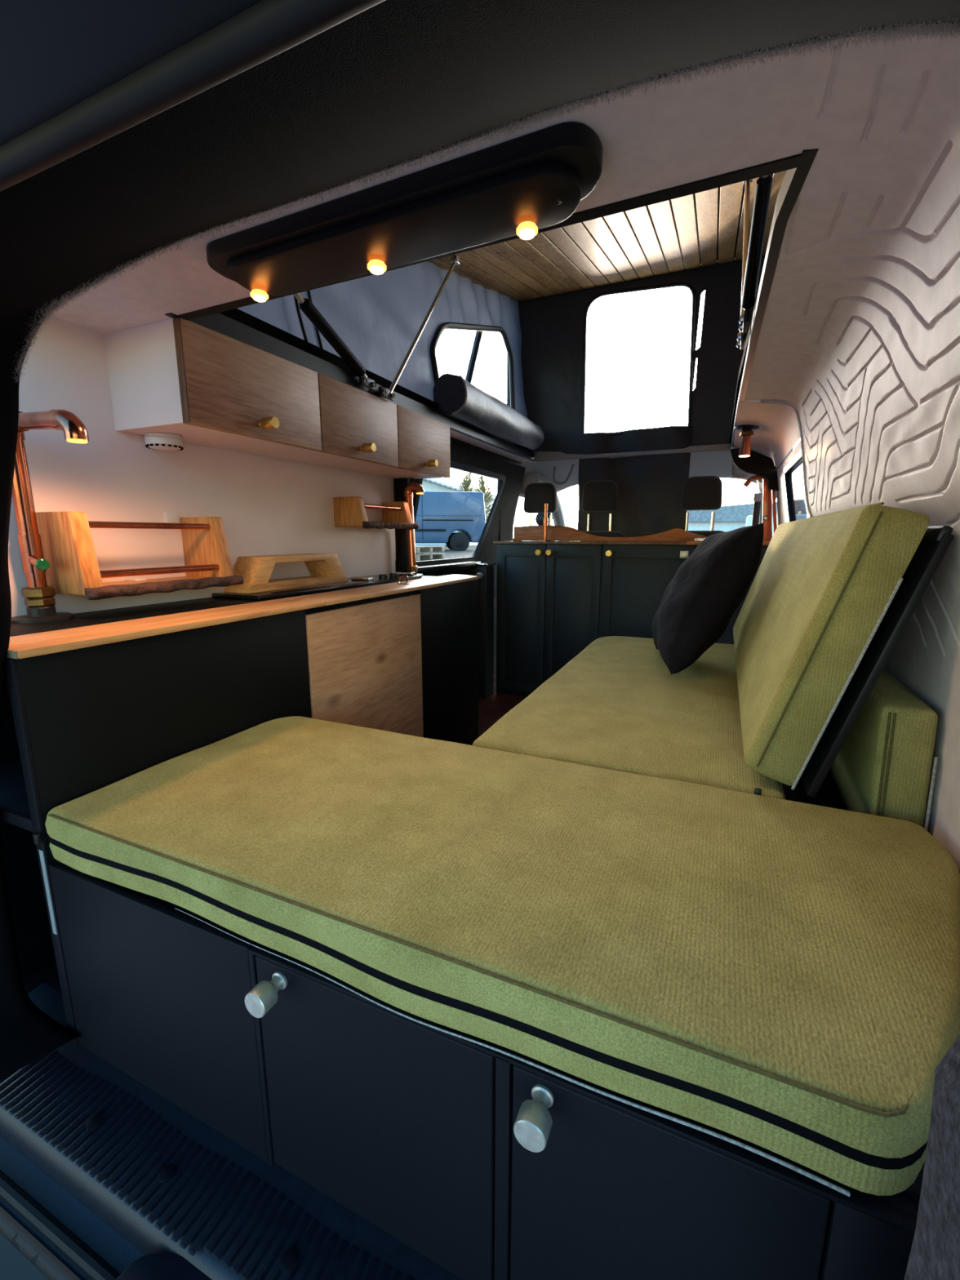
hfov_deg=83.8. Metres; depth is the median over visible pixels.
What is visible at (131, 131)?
surround
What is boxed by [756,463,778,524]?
pillar
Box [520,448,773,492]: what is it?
ceiling
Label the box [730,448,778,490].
trim
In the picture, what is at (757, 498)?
belt
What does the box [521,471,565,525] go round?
pillar
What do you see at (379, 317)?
canvas
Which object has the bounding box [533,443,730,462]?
trim
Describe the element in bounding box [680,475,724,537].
chair
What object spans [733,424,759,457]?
ceiling lamp
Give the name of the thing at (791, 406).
trim
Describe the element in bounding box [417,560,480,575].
window sill
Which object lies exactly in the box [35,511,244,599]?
spice rack
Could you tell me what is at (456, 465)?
window
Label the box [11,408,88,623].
faucet
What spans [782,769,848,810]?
bench base
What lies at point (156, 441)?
smoke detector
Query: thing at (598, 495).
chair
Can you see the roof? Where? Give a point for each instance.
(703, 228)
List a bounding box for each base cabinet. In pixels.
[0,578,478,1044]
[48,859,924,1279]
[493,541,770,697]
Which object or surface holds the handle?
attached to the ceiling at (718, 464)
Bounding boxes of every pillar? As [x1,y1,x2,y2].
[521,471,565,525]
[742,475,780,541]
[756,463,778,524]
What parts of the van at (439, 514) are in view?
waist moulding, door rail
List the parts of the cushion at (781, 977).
zip pull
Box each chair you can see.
[511,482,557,541]
[582,480,626,537]
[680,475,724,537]
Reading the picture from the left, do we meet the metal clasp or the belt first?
the metal clasp
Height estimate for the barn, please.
5.493 m
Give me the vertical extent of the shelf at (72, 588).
0.013 m
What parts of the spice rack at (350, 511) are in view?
panel, rail, panel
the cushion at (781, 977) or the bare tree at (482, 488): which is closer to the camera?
the cushion at (781, 977)
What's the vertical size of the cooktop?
0.024 m
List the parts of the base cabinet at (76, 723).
frame, panel, door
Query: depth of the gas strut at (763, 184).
0.95 m
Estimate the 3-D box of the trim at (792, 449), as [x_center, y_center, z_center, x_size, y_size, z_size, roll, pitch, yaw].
[1.635,-0.883,2.939,0.041,0.252,0.913,5,12,24]
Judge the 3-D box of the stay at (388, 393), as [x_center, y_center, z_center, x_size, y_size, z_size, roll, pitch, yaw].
[-0.189,-1.081,1.793,0.028,0.629,0.614,4,12,19]
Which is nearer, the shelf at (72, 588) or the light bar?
the light bar
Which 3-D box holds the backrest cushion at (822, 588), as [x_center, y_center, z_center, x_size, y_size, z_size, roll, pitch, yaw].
[0.772,-0.096,1.362,0.186,0.420,1.358,5,12,24]
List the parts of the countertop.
ring pull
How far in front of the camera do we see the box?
2.79 m
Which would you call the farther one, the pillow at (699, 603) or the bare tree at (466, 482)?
the bare tree at (466, 482)
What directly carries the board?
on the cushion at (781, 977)
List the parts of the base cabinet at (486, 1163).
fixed panel, knob, door, knob, frame, door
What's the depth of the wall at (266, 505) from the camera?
1.21 m
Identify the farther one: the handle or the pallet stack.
the pallet stack
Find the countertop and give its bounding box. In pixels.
[7,574,477,658]
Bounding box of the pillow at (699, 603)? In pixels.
[651,522,764,675]
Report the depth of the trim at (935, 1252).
0.27 m
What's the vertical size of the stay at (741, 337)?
0.610 m
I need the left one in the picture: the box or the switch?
the switch
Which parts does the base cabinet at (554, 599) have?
door panel, door, knob, knob, door panel, door, knob, door panel, door, door, door panel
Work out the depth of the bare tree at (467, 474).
32.49 m
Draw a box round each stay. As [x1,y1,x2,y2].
[378,255,459,400]
[736,178,752,349]
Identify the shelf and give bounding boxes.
[59,576,205,595]
[335,525,362,527]
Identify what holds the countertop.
on the base cabinet at (76, 723)
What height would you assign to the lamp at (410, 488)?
0.348 m
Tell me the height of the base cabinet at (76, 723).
0.685 m
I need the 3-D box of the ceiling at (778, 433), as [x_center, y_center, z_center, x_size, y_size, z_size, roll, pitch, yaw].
[1.066,-0.750,2.033,0.183,0.105,0.962,5,12,24]
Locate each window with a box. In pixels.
[413,460,506,566]
[782,448,810,521]
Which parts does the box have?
knob, lid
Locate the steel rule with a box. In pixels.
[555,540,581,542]
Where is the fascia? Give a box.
[514,524,706,542]
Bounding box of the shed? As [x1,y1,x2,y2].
[686,501,777,532]
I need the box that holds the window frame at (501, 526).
[395,436,525,597]
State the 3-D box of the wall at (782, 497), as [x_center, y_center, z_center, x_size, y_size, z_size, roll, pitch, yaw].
[1.202,-0.330,2.053,0.110,0.712,0.962,5,12,24]
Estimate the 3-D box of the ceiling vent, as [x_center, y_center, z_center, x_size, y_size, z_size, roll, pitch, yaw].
[1.290,-0.864,2.619,0.104,0.135,0.114,5,12,24]
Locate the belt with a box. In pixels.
[751,493,762,525]
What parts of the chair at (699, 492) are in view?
headrest post, seat backrest, headrest post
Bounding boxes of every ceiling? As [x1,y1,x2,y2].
[47,42,824,462]
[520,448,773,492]
[733,400,800,468]
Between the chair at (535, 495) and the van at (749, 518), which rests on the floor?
the chair at (535, 495)
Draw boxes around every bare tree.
[454,471,477,488]
[457,471,477,546]
[471,474,497,521]
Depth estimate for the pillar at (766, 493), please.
2.48 m
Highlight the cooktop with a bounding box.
[212,571,422,600]
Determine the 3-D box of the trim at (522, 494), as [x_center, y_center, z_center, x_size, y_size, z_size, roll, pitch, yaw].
[0.349,-0.993,3.506,0.041,0.252,0.913,5,12,24]
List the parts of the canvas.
panel, panel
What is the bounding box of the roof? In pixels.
[427,170,785,301]
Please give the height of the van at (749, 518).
1.913 m
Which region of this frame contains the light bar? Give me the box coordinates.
[205,122,602,302]
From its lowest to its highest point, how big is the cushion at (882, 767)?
0.232 m
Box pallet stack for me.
[415,545,444,560]
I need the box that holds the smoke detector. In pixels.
[144,432,183,450]
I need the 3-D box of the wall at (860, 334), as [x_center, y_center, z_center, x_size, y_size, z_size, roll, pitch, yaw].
[0.620,-0.117,0.990,0.305,0.960,1.509,5,12,24]
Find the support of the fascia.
on the base cabinet at (554, 599)
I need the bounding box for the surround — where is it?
[0,0,959,1080]
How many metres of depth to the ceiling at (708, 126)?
0.57 m
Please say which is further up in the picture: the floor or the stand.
the stand
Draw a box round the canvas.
[236,255,794,537]
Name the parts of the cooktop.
control knob, control knob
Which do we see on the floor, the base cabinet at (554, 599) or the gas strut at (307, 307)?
the base cabinet at (554, 599)
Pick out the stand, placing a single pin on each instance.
(255, 571)
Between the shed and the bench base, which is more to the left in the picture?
the shed
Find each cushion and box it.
[32,715,959,1196]
[472,635,785,799]
[733,502,929,789]
[829,668,937,831]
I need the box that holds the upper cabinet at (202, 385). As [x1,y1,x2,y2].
[103,317,450,479]
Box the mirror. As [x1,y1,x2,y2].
[535,512,552,525]
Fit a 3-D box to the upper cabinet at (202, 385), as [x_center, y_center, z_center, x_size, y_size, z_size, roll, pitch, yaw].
[-0.421,-0.616,1.547,0.272,0.188,1.101,5,12,24]
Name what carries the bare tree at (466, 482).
on the bank
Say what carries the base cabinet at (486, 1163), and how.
on the floor
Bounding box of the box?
[468,562,495,698]
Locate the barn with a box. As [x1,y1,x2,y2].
[414,477,496,545]
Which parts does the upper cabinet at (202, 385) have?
door, knob, door, knob, door, knob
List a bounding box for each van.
[413,491,485,551]
[746,515,773,536]
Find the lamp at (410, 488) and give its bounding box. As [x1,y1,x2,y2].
[404,482,424,575]
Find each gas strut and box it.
[293,293,376,390]
[738,174,773,333]
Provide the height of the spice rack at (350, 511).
0.102 m
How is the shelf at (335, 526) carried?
attached to the spice rack at (350, 511)
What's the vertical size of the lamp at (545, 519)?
0.191 m
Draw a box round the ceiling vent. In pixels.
[731,448,753,479]
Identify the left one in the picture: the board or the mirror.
the mirror
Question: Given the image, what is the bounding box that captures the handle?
[552,464,574,484]
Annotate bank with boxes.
[414,544,476,561]
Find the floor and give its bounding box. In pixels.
[478,679,918,1212]
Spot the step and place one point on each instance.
(153, 1189)
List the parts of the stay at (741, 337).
rod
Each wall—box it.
[8,316,513,679]
[743,28,959,872]
[777,440,809,524]
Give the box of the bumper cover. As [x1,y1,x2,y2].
[0,1169,120,1279]
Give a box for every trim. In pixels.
[164,148,818,462]
[393,478,413,572]
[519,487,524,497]
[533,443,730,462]
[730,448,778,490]
[760,400,812,517]
[771,447,793,506]
[903,1034,959,1279]
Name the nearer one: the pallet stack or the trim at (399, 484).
the trim at (399, 484)
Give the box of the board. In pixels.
[753,525,954,797]
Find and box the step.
[0,982,462,1279]
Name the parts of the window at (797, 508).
pane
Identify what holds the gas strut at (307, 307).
attached to the trim at (797, 166)
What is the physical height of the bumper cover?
0.256 m
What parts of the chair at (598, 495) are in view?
headrest post, seat backrest, headrest post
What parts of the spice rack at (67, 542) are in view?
panel, rail, rail, panel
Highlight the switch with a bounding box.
[27,555,49,570]
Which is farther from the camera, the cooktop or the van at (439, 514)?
the van at (439, 514)
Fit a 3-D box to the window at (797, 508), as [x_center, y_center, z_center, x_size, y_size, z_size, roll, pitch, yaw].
[1.137,-0.484,1.908,0.081,0.339,0.654,5,12,24]
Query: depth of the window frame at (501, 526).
2.89 m
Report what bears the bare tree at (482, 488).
on the bank
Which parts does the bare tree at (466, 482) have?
crown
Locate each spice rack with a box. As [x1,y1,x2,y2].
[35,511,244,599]
[333,496,418,529]
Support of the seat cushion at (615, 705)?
on the bench base
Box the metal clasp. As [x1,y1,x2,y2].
[694,537,705,541]
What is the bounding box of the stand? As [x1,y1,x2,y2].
[223,553,347,593]

